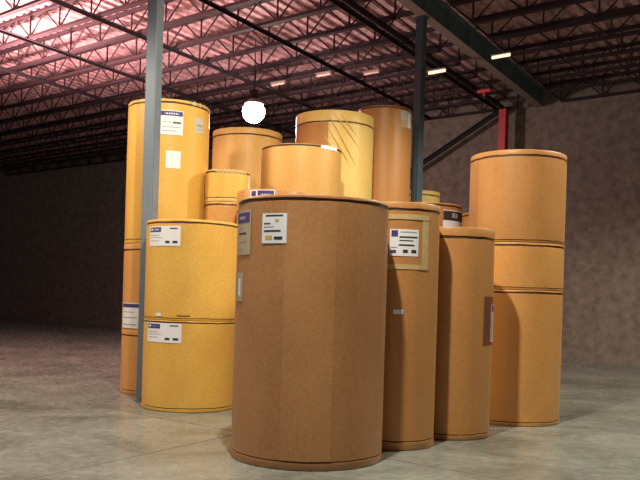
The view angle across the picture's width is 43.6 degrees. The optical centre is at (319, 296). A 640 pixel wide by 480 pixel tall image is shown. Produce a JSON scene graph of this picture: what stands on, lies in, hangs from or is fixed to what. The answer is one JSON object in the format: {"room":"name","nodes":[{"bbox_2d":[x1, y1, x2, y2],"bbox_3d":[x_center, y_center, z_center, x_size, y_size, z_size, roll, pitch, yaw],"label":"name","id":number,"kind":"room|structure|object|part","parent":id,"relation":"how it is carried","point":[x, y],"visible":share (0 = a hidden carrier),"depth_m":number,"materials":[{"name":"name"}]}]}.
{"room":"warehouse interior","nodes":[
{"label":"warehouse interior","id":0,"kind":"room"},
{"bbox_2d":[0,73,639,365],"bbox_3d":[0.086,-2.349,26.960,44.013,7.700,0.300,2,0,39],"label":"wall","id":1,"kind":"structure","parent":0,"point":[62,231],"depth_m":23.34,"materials":[{"name":"concrete"}]},
{"bbox_2d":[0,318,639,479],"bbox_3d":[-6.837,1.395,15.653,47.512,0.200,25.865,2,0,39],"label":"floor","id":2,"kind":"structure","parent":0,"point":[40,436],"depth_m":8.65,"materials":[{"name":"concrete"}]},
{"bbox_2d":[120,328,137,394],"bbox_3d":[-2.390,0.954,12.100,1.213,0.950,1.213,2,0,0],"label":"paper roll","id":3,"kind":"object","parent":2,"relation":"on","point":[129,341],"visible":0.25,"depth_m":11.64,"materials":[{"name":"brown cardboard"}]},
{"bbox_2d":[122,243,140,329],"bbox_3d":[-2.357,-0.146,12.100,1.213,1.250,1.213,2,0,0],"label":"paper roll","id":4,"kind":"object","parent":3,"relation":"on","point":[131,273],"visible":0.3,"depth_m":11.64,"materials":[{"name":"brown"}]},
{"bbox_2d":[124,98,209,243],"bbox_3d":[-2.306,-1.820,12.097,1.213,2.100,1.218,2,0,0],"label":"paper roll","id":5,"kind":"object","parent":4,"relation":"on","point":[184,132],"visible":0.62,"depth_m":11.61,"materials":[{"name":"gold paper"}]},
{"bbox_2d":[133,0,163,401],"bbox_3d":[-2.297,-2.290,10.960,0.212,7.440,0.212,2,0,21],"label":"steel column","id":6,"kind":"structure","parent":2,"relation":"on","point":[155,18],"depth_m":10.89,"materials":[{"name":"grey metal"}]},
{"bbox_2d":[141,319,234,412],"bbox_3d":[-1.727,0.874,10.598,1.223,1.150,1.227,2,0,0],"label":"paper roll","id":7,"kind":"object","parent":2,"relation":"on","point":[187,366],"visible":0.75,"depth_m":10.06,"materials":[{"name":"gold paper"}]},
{"bbox_2d":[144,219,237,320],"bbox_3d":[-1.691,-0.338,10.599,1.223,1.275,1.224,2,0,0],"label":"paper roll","id":8,"kind":"object","parent":7,"relation":"on","point":[190,266],"visible":0.95,"depth_m":10.06,"materials":[{"name":"gold paper"}]},
{"bbox_2d":[236,189,303,223],"bbox_3d":[-0.721,0.013,11.198,0.963,2.930,0.968,2,0,0],"label":"drum","id":9,"kind":"object","parent":2,"relation":"on","point":[241,194],"visible":0.16,"depth_m":10.78,"materials":[{"name":"brown cardboard"}]},
{"bbox_2d":[231,194,388,470],"bbox_3d":[-0.094,0.307,7.569,1.423,2.380,1.425,2,0,0],"label":"drum","id":10,"kind":"object","parent":2,"relation":"on","point":[311,269],"visible":1,"depth_m":6.94,"materials":[{"name":"brown cardboard"}]},
{"bbox_2d":[2,349,638,479],"bbox_3d":[-4.477,1.365,17.335,23.285,0.003,43.451,2,0,-32],"label":"joint","id":11,"kind":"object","parent":2,"relation":"in","point":[6,349],"depth_m":7.83,"materials":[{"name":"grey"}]},
{"bbox_2d":[382,201,440,450],"bbox_3d":[0.776,0.288,8.357,0.883,2.470,0.888,2,0,0],"label":"drum","id":12,"kind":"object","parent":2,"relation":"on","point":[413,227],"visible":0.63,"depth_m":7.94,"materials":[{"name":"brown cardboard"}]},
{"bbox_2d":[411,15,428,201],"bbox_3d":[1.843,-1.895,15.300,0.206,6.900,0.206,2,0,38],"label":"steel column","id":13,"kind":"structure","parent":2,"relation":"on","point":[421,21],"depth_m":15.23,"materials":[{"name":"metal"}]},
{"bbox_2d":[397,0,543,106],"bbox_3d":[2.170,-5.580,15.532,0.224,0.485,15.000,2,0,31],"label":"girder","id":14,"kind":"object","parent":13,"relation":"on","point":[442,18],"visible":0.95,"depth_m":17.54,"materials":[{"name":"grey metal"}]},
{"bbox_2d":[477,79,491,95],"bbox_3d":[3.989,-5.082,19.396,0.340,0.420,0.100,2,0,39],"label":"pipe fitting","id":15,"kind":"object","parent":14,"relation":"hanging from","point":[484,90],"visible":1,"depth_m":19.37,"materials":[{"name":"red paint"}]},
{"bbox_2d":[418,202,461,226],"bbox_3d":[1.407,0.147,11.000,1.003,2.790,1.003,2,0,0],"label":"drum","id":16,"kind":"object","parent":2,"relation":"on","point":[450,214],"visible":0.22,"depth_m":10.58,"materials":[{"name":"brown cardboard"}]},
{"bbox_2d":[433,227,494,440],"bbox_3d":[1.479,0.395,9.060,0.923,2.300,0.923,2,0,0],"label":"drum","id":17,"kind":"object","parent":2,"relation":"on","point":[465,307],"visible":0.68,"depth_m":8.63,"materials":[{"name":"brown cardboard"}]},
{"bbox_2d":[462,212,468,226],"bbox_3d":[2.859,0.096,13.500,1.003,2.980,1.003,2,0,0],"label":"drum","id":18,"kind":"object","parent":2,"relation":"on","point":[465,216],"visible":0.05,"depth_m":13.34,"materials":[{"name":"brown cardboard"}]},
{"bbox_2d":[498,108,508,149],"bbox_3d":[4.990,-1.771,22.134,0.300,6.840,0.360,2,0,39],"label":"post","id":19,"kind":"object","parent":2,"relation":"on","point":[503,113],"visible":0.18,"depth_m":22.06,"materials":[{"name":"red metal"}]},
{"bbox_2d":[410,108,499,173],"bbox_3d":[2.989,-3.952,23.956,5.400,2.865,0.131,2,0,38],"label":"diagonal brace","id":20,"kind":"object","parent":19,"relation":"attached to","point":[494,114],"visible":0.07,"depth_m":23.09,"materials":[{"name":"black metal"}]},
{"bbox_2d":[489,289,562,426],"bbox_3d":[2.478,0.745,10.300,1.204,1.660,1.202,2,0,0],"label":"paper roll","id":21,"kind":"object","parent":2,"relation":"on","point":[527,324],"visible":0.65,"depth_m":9.74,"materials":[{"name":"brown cardboard"}]},
{"bbox_2d":[494,242,564,291],"bbox_3d":[2.513,-0.375,10.300,1.203,0.580,1.202,2,0,0],"label":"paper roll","id":22,"kind":"object","parent":21,"relation":"on","point":[517,265],"visible":0.63,"depth_m":9.74,"materials":[{"name":"brown cardboard"}]},
{"bbox_2d":[469,149,566,245],"bbox_3d":[2.537,-1.229,10.299,1.205,1.130,1.203,2,0,0],"label":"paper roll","id":23,"kind":"object","parent":22,"relation":"on","point":[519,195],"visible":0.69,"depth_m":9.77,"materials":[{"name":"brown cardboard"}]},
{"bbox_3d":[-1.434,0.257,11.901,0.662,2.400,0.663,2,0,0],"label":"paper roll","id":24,"kind":"object","parent":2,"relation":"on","visible":0},
{"bbox_2d":[204,201,236,223],"bbox_3d":[-1.391,-1.162,11.901,0.663,0.440,0.664,2,0,0],"label":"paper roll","id":25,"kind":"object","parent":24,"relation":"on","point":[215,211],"visible":0.31,"depth_m":11.59,"materials":[{"name":"brown cardboard"}]},
{"bbox_2d":[205,169,249,202],"bbox_3d":[-1.376,-1.618,11.898,0.665,0.472,0.668,2,0,0],"label":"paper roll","id":26,"kind":"object","parent":25,"relation":"on","point":[223,185],"visible":0.78,"depth_m":11.60,"materials":[{"name":"paper"}]},
{"bbox_3d":[-0.362,0.389,12.400,1.242,2.200,1.243,2,0,0],"label":"paper roll","id":27,"kind":"object","parent":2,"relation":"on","visible":0},
{"bbox_2d":[260,143,341,195],"bbox_3d":[-0.306,-1.490,12.400,1.243,1.561,1.243,2,0,0],"label":"drum","id":28,"kind":"object","parent":27,"relation":"on","point":[306,168],"visible":0.53,"depth_m":11.85,"materials":[{"name":"cardboard"}]},
{"bbox_3d":[-1.352,0.385,13.900,1.203,2.150,1.203,2,0,0],"label":"paper roll","id":29,"kind":"object","parent":2,"relation":"on","visible":0},
{"bbox_2d":[212,127,281,188],"bbox_3d":[-1.288,-1.759,13.900,1.203,2.140,1.203,2,0,0],"label":"drum","id":30,"kind":"object","parent":29,"relation":"on","point":[234,148],"visible":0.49,"depth_m":13.34,"materials":[{"name":"cardboard"}]},
{"bbox_3d":[0.159,0.355,14.000,1.362,2.300,1.364,2,0,0],"label":"paper roll","id":31,"kind":"object","parent":2,"relation":"on","visible":0},
{"bbox_2d":[296,110,373,198],"bbox_3d":[0.229,-1.959,13.990,1.364,2.330,1.384,2,0,0],"label":"drum","id":32,"kind":"object","parent":31,"relation":"on","point":[351,132],"visible":0.45,"depth_m":13.41,"materials":[{"name":"yellow cardboard"}]},
{"bbox_3d":[1.091,0.308,14.800,1.002,2.450,1.003,2,0,0],"label":"paper roll","id":33,"kind":"object","parent":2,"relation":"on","visible":0},
{"bbox_2d":[358,105,411,201],"bbox_3d":[1.165,-2.176,14.800,1.003,2.520,1.003,2,0,0],"label":"drum","id":34,"kind":"object","parent":33,"relation":"on","point":[392,136],"visible":0.52,"depth_m":14.33,"materials":[{"name":"brown cardboard"}]},
{"bbox_3d":[1.967,0.459,17.000,1.003,2.200,1.003,2,0,0],"label":"paper roll","id":35,"kind":"object","parent":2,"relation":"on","visible":0},
{"bbox_2d":[409,190,439,202],"bbox_3d":[2.024,-1.425,17.000,1.003,1.570,1.003,2,0,0],"label":"drum","id":36,"kind":"object","parent":35,"relation":"on","point":[427,196],"visible":0.17,"depth_m":16.56,"materials":[{"name":"yellow cardboard"}]},
{"bbox_2d":[0,0,639,165],"bbox_3d":[-6.702,-6.229,15.728,47.752,0.050,25.866,2,0,39],"label":"ceiling","id":37,"kind":"structure","parent":0,"point":[259,15],"depth_m":19.70,"materials":[{"name":"metal"}]},
{"bbox_2d":[0,0,48,18],"bbox_3d":[-11.222,-6.057,19.961,27.574,0.555,0.121,2,0,39],"label":"joist","id":38,"kind":"object","parent":37,"relation":"attached to","point":[15,9],"visible":1,"depth_m":15.67,"materials":[{"name":"grey metal"}]},
{"bbox_3d":[-11.222,-6.057,19.961,27.574,0.502,0.031,2,0,39],"label":"bent web rod","id":39,"kind":"part","parent":38,"relation":"part of","materials":[{"name":"grey metal"}]},
{"bbox_2d":[0,0,147,49],"bbox_3d":[-10.641,-6.040,20.930,27.574,0.555,0.116,2,0,39],"label":"joist","id":40,"kind":"object","parent":37,"relation":"attached to","point":[60,26],"visible":0.9,"depth_m":16.85,"materials":[{"name":"grey metal"}]},
{"bbox_3d":[-6.324,-5.910,17.474,0.030,0.455,0.030,2,0,39],"label":"web post","id":41,"kind":"part","parent":40,"relation":"part of","materials":[{"name":"grey metal"}]},
{"bbox_3d":[-5.461,-5.884,16.783,0.030,0.455,0.030,2,0,39],"label":"web post","id":42,"kind":"part","parent":40,"relation":"part of","materials":[{"name":"grey metal"}]},
{"bbox_3d":[-4.598,-5.858,16.092,0.030,0.455,0.030,2,0,39],"label":"web post","id":43,"kind":"part","parent":40,"relation":"part of","materials":[{"name":"grey metal"}]},
{"bbox_2d":[0,0,261,74],"bbox_3d":[-10.060,-6.022,21.899,27.574,0.555,0.116,2,0,39],"label":"joist","id":44,"kind":"object","parent":37,"relation":"attached to","point":[203,13],"visible":0.88,"depth_m":17.67,"materials":[{"name":"grey metal"}]},
{"bbox_3d":[-5.743,-5.893,18.443,0.030,0.455,0.030,2,0,39],"label":"web post","id":45,"kind":"part","parent":44,"relation":"part of","materials":[{"name":"grey metal"}]},
{"bbox_3d":[-4.880,-5.867,17.752,0.030,0.455,0.030,2,0,39],"label":"web post","id":46,"kind":"part","parent":44,"relation":"part of","materials":[{"name":"grey metal"}]},
{"bbox_3d":[-4.016,-5.841,17.061,0.030,0.455,0.030,2,0,39],"label":"web post","id":47,"kind":"part","parent":44,"relation":"part of","materials":[{"name":"grey metal"}]},
{"bbox_3d":[-3.153,-5.815,16.369,0.030,0.455,0.030,2,0,39],"label":"web post","id":48,"kind":"part","parent":44,"relation":"part of","materials":[{"name":"grey metal"}]},
{"bbox_2d":[0,0,369,93],"bbox_3d":[-9.479,-6.005,22.868,27.574,0.555,0.116,2,0,39],"label":"joist","id":49,"kind":"object","parent":37,"relation":"attached to","point":[321,9],"visible":0.85,"depth_m":17.72,"materials":[{"name":"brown metal"}]},
{"bbox_3d":[-6.889,-5.927,20.794,0.030,0.455,0.030,2,0,39],"label":"web post","id":50,"kind":"part","parent":49,"relation":"part of","materials":[{"name":"grey metal"}]},
{"bbox_2d":[0,66,212,133],"bbox_3d":[-6.143,-5.590,22.627,0.076,0.070,13.900,2,0,31],"label":"bar","id":51,"kind":"object","parent":49,"relation":"attached to","point":[1,68],"visible":0.44,"depth_m":21.42,"materials":[{"name":"black metal"}]},
{"bbox_3d":[-4.299,-5.849,18.721,0.030,0.455,0.030,2,0,39],"label":"web post","id":52,"kind":"part","parent":49,"relation":"part of","materials":[{"name":"grey metal"}]},
{"bbox_3d":[-3.435,-5.823,18.030,0.030,0.455,0.030,2,0,39],"label":"web post","id":53,"kind":"part","parent":49,"relation":"part of","materials":[{"name":"grey metal"}]},
{"bbox_3d":[-2.572,-5.797,17.338,0.030,0.455,0.030,2,0,39],"label":"web post","id":54,"kind":"part","parent":49,"relation":"part of","materials":[{"name":"grey metal"}]},
{"bbox_3d":[-0.845,-5.745,15.956,0.030,0.455,0.030,2,0,39],"label":"web post","id":55,"kind":"part","parent":49,"relation":"part of","materials":[{"name":"grey metal"}]},
{"bbox_2d":[0,0,403,110],"bbox_3d":[-8.898,-5.987,23.837,27.574,0.555,0.116,2,0,39],"label":"joist","id":56,"kind":"object","parent":37,"relation":"attached to","point":[392,17],"visible":0.61,"depth_m":18.56,"materials":[{"name":"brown metal"}]},
{"bbox_3d":[-3.717,-5.832,19.690,0.030,0.455,0.030,2,0,39],"label":"web post","id":57,"kind":"part","parent":56,"relation":"part of","materials":[{"name":"grey metal"}]},
{"bbox_3d":[-2.854,-5.806,18.999,0.030,0.455,0.030,2,0,39],"label":"web post","id":58,"kind":"part","parent":56,"relation":"part of","materials":[{"name":"grey metal"}]},
{"bbox_3d":[-1.991,-5.780,18.307,0.030,0.455,0.030,2,0,39],"label":"web post","id":59,"kind":"part","parent":56,"relation":"part of","materials":[{"name":"grey metal"}]},
{"bbox_3d":[-0.264,-5.728,16.925,0.030,0.455,0.030,2,0,39],"label":"web post","id":60,"kind":"part","parent":56,"relation":"part of","materials":[{"name":"grey metal"}]},
{"bbox_3d":[1.463,-5.676,15.543,0.030,0.455,0.030,2,0,39],"label":"web post","id":61,"kind":"part","parent":56,"relation":"part of","materials":[{"name":"grey metal"}]},
{"bbox_2d":[0,11,415,124],"bbox_3d":[-8.316,-5.970,24.806,27.574,0.555,0.121,2,0,39],"label":"joist","id":62,"kind":"object","parent":37,"relation":"attached to","point":[399,16],"visible":0.56,"depth_m":19.95,"materials":[{"name":"grey metal"}]},
{"bbox_3d":[0.317,-5.711,17.894,0.030,0.455,0.030,2,0,39],"label":"web post","id":63,"kind":"part","parent":62,"relation":"part of","materials":[{"name":"grey metal"}]},
{"bbox_2d":[0,27,447,136],"bbox_3d":[-7.735,-5.952,25.775,27.574,0.555,0.121,2,0,39],"label":"joist","id":64,"kind":"object","parent":37,"relation":"attached to","point":[396,57],"visible":0.61,"depth_m":21.14,"materials":[{"name":"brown metal"}]},
{"bbox_2d":[0,42,466,146],"bbox_3d":[-7.154,-5.935,26.744,27.574,0.555,0.116,2,0,39],"label":"joist","id":65,"kind":"object","parent":37,"relation":"attached to","point":[457,63],"visible":0.67,"depth_m":22.06,"materials":[{"name":"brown metal"}]},
{"bbox_2d":[0,55,483,155],"bbox_3d":[-6.573,-5.918,27.713,27.574,0.555,0.116,2,0,39],"label":"joist","id":66,"kind":"object","parent":37,"relation":"attached to","point":[434,82],"visible":0.7,"depth_m":22.96,"materials":[{"name":"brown metal"}]},
{"bbox_2d":[0,68,497,163],"bbox_3d":[-5.992,-5.900,28.682,27.574,0.555,0.116,2,0,39],"label":"joist","id":67,"kind":"object","parent":37,"relation":"attached to","point":[453,92],"visible":0.68,"depth_m":24.66,"materials":[{"name":"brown metal"}]},
{"bbox_2d":[242,39,264,123],"bbox_3d":[-1.529,-5.048,18.700,0.530,1.980,0.530,2,0,0],"label":"lamp","id":68,"kind":"object","parent":37,"relation":"hanging from","point":[253,110],"visible":1,"depth_m":18.55,"materials":[{"name":"beige glass"}]},
{"bbox_3d":[-1.552,-4.281,18.700,0.530,0.445,0.530,2,0,0],"label":"glass globe","id":69,"kind":"part","parent":68,"relation":"part of","materials":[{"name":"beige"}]},
{"bbox_3d":[-1.517,-5.448,18.700,0.022,1.180,0.022,2,0,-23],"label":"hanger rod","id":70,"kind":"part","parent":68,"relation":"part of","materials":[{"name":"grey metal"}]},
{"bbox_2d":[0,79,511,170],"bbox_3d":[-5.411,-5.883,29.651,27.574,0.555,0.116,2,0,39],"label":"joist","id":71,"kind":"object","parent":37,"relation":"attached to","point":[502,97],"visible":0.56,"depth_m":26.13,"materials":[{"name":"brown metal"}]},
{"bbox_2d":[1,89,524,175],"bbox_3d":[-4.830,-5.865,30.620,27.574,0.555,0.116,2,0,39],"label":"joist","id":72,"kind":"object","parent":37,"relation":"attached to","point":[481,110],"visible":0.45,"depth_m":27.78,"materials":[{"name":"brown metal"}]},
{"bbox_2d":[270,67,285,85],"bbox_3d":[-1.038,-5.649,20.068,0.460,0.670,0.090,2,0,39],"label":"strip light","id":73,"kind":"object","parent":37,"relation":"hanging from","point":[278,82],"visible":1,"depth_m":20.06,"materials":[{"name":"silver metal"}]},
{"bbox_2d":[315,48,332,76],"bbox_3d":[0.102,-5.614,19.117,0.460,0.670,0.090,2,0,39],"label":"strip light","id":74,"kind":"object","parent":37,"relation":"hanging from","point":[320,74],"visible":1,"depth_m":19.10,"materials":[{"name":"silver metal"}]},
{"bbox_2d":[363,49,380,75],"bbox_3d":[1.228,-5.581,18.837,0.460,0.670,0.090,2,0,39],"label":"strip light","id":75,"kind":"object","parent":37,"relation":"hanging from","point":[374,71],"visible":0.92,"depth_m":18.83,"materials":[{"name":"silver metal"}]},
{"bbox_2d":[427,67,446,74],"bbox_3d":[2.622,-5.099,17.927,0.460,0.170,0.090,2,0,39],"label":"strip light","id":76,"kind":"object","parent":37,"relation":"hanging from","point":[438,70],"visible":1,"depth_m":17.89,"materials":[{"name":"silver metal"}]},
{"bbox_2d":[446,0,480,6],"bbox_3d":[6.807,-5.516,11.264,12.234,0.555,0.115,2,0,39],"label":"joist","id":77,"kind":"object","parent":37,"relation":"attached to","point":[453,3],"visible":1,"depth_m":14.62,"materials":[{"name":"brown metal"}]},
{"bbox_2d":[490,27,511,58],"bbox_3d":[3.916,-5.500,17.269,0.460,0.670,0.090,2,0,39],"label":"strip light","id":78,"kind":"object","parent":37,"relation":"hanging from","point":[504,54],"visible":0.94,"depth_m":17.26,"materials":[{"name":"silver metal"}]},
{"bbox_2d":[453,0,594,25],"bbox_3d":[7.388,-5.498,12.232,12.234,0.555,0.115,2,0,39],"label":"joist","id":79,"kind":"object","parent":37,"relation":"attached to","point":[527,10],"visible":0.82,"depth_m":15.09,"materials":[{"name":"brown metal"}]},
{"bbox_3d":[3.014,-5.630,15.735,0.030,0.455,0.030,2,0,39],"label":"web post","id":80,"kind":"part","parent":79,"relation":"part of","materials":[{"name":"grey metal"}]},
{"bbox_3d":[7.388,-5.498,12.232,12.234,0.502,0.031,2,0,39],"label":"bent web rod","id":81,"kind":"part","parent":79,"relation":"part of","materials":[{"name":"grey metal"}]},
{"bbox_2d":[470,0,639,41],"bbox_3d":[7.970,-5.481,13.201,12.234,0.555,0.115,2,0,39],"label":"joist","id":82,"kind":"object","parent":37,"relation":"attached to","point":[598,18],"visible":0.77,"depth_m":15.88,"materials":[{"name":"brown metal"}]},
{"bbox_3d":[3.595,-5.612,16.703,0.030,0.455,0.030,2,0,39],"label":"web post","id":83,"kind":"part","parent":82,"relation":"part of","materials":[{"name":"grey metal"}]},
{"bbox_3d":[4.470,-5.586,16.003,0.030,0.455,0.030,2,0,39],"label":"web post","id":84,"kind":"part","parent":82,"relation":"part of","materials":[{"name":"grey metal"}]},
{"bbox_3d":[5.345,-5.560,15.303,0.030,0.455,0.030,2,0,39],"label":"web post","id":85,"kind":"part","parent":82,"relation":"part of","materials":[{"name":"grey metal"}]},
{"bbox_2d":[488,4,639,56],"bbox_3d":[8.551,-5.463,14.170,12.234,0.555,0.115,2,0,39],"label":"joist","id":86,"kind":"object","parent":37,"relation":"attached to","point":[608,36],"visible":0.77,"depth_m":16.77,"materials":[{"name":"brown metal"}]},
{"bbox_3d":[5.051,-5.568,16.972,0.030,0.455,0.030,2,0,39],"label":"web post","id":87,"kind":"part","parent":86,"relation":"part of","materials":[{"name":"grey metal"}]},
{"bbox_2d":[505,24,639,69],"bbox_3d":[9.132,-5.446,15.139,12.234,0.555,0.115,2,0,39],"label":"joist","id":88,"kind":"object","parent":37,"relation":"attached to","point":[571,59],"visible":0.91,"depth_m":17.82,"materials":[{"name":"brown metal"}]},
{"bbox_3d":[9.132,-5.446,15.139,12.234,0.502,0.031,2,0,39],"label":"bent web rod","id":89,"kind":"part","parent":88,"relation":"part of","materials":[{"name":"grey metal"}]},
{"bbox_3d":[6.507,-5.525,17.241,0.030,0.455,0.030,2,0,39],"label":"web post","id":90,"kind":"part","parent":88,"relation":"part of","materials":[{"name":"grey metal"}]},
{"bbox_2d":[518,41,639,81],"bbox_3d":[9.713,-5.428,16.108,12.234,0.555,0.117,2,0,39],"label":"joist","id":91,"kind":"object","parent":37,"relation":"attached to","point":[609,48],"visible":0.95,"depth_m":18.85,"materials":[{"name":"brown metal"}]},
{"bbox_2d":[532,56,639,92],"bbox_3d":[10.294,-5.411,17.077,12.234,0.555,0.117,2,0,39],"label":"joist","id":92,"kind":"object","parent":37,"relation":"attached to","point":[592,84],"visible":0.93,"depth_m":19.88,"materials":[{"name":"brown metal"}]},
{"bbox_2d":[543,69,639,102],"bbox_3d":[10.875,-5.394,18.046,12.234,0.555,0.115,2,0,39],"label":"joist","id":93,"kind":"object","parent":37,"relation":"attached to","point":[627,73],"visible":0.91,"depth_m":20.89,"materials":[{"name":"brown metal"}]},
{"bbox_3d":[-11.803,-6.075,18.992,27.574,0.555,0.114,2,0,39],"label":"joist","id":94,"kind":"object","parent":37,"relation":"attached to","visible":0},
{"bbox_2d":[0,28,295,135],"bbox_3d":[-4.191,-5.531,21.064,0.076,0.070,13.900,2,0,31],"label":"bar","id":95,"kind":"object","parent":94,"relation":"attached to","point":[2,31],"visible":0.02,"depth_m":19.71,"materials":[{"name":"black metal"}]},
{"bbox_2d":[48,0,319,109],"bbox_3d":[-2.255,-5.473,19.514,0.081,0.070,13.900,2,0,31],"label":"bar","id":96,"kind":"object","parent":94,"relation":"attached to","point":[59,2],"visible":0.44,"depth_m":18.00,"materials":[{"name":"black metal"}]},
{"bbox_2d":[198,0,431,119],"bbox_3d":[-0.249,-5.413,17.908,0.074,0.070,13.900,2,0,31],"label":"bar","id":97,"kind":"object","parent":94,"relation":"attached to","point":[207,2],"visible":1,"depth_m":17.58,"materials":[{"name":"black metal"}]},
{"bbox_2d":[329,0,498,110],"bbox_3d":[1.445,-5.362,16.552,0.076,0.070,13.900,2,0,31],"label":"bar","id":98,"kind":"object","parent":94,"relation":"attached to","point":[338,3],"visible":0.94,"depth_m":16.92,"materials":[{"name":"black metal"}]},
{"bbox_2d":[341,0,503,108],"bbox_3d":[1.544,-5.301,16.122,0.158,0.186,13.350,2,0,31],"label":"pipe","id":99,"kind":"object","parent":94,"relation":"hanging from","point":[404,40],"visible":1,"depth_m":16.49,"materials":[{"name":"black metal"}]}
]}

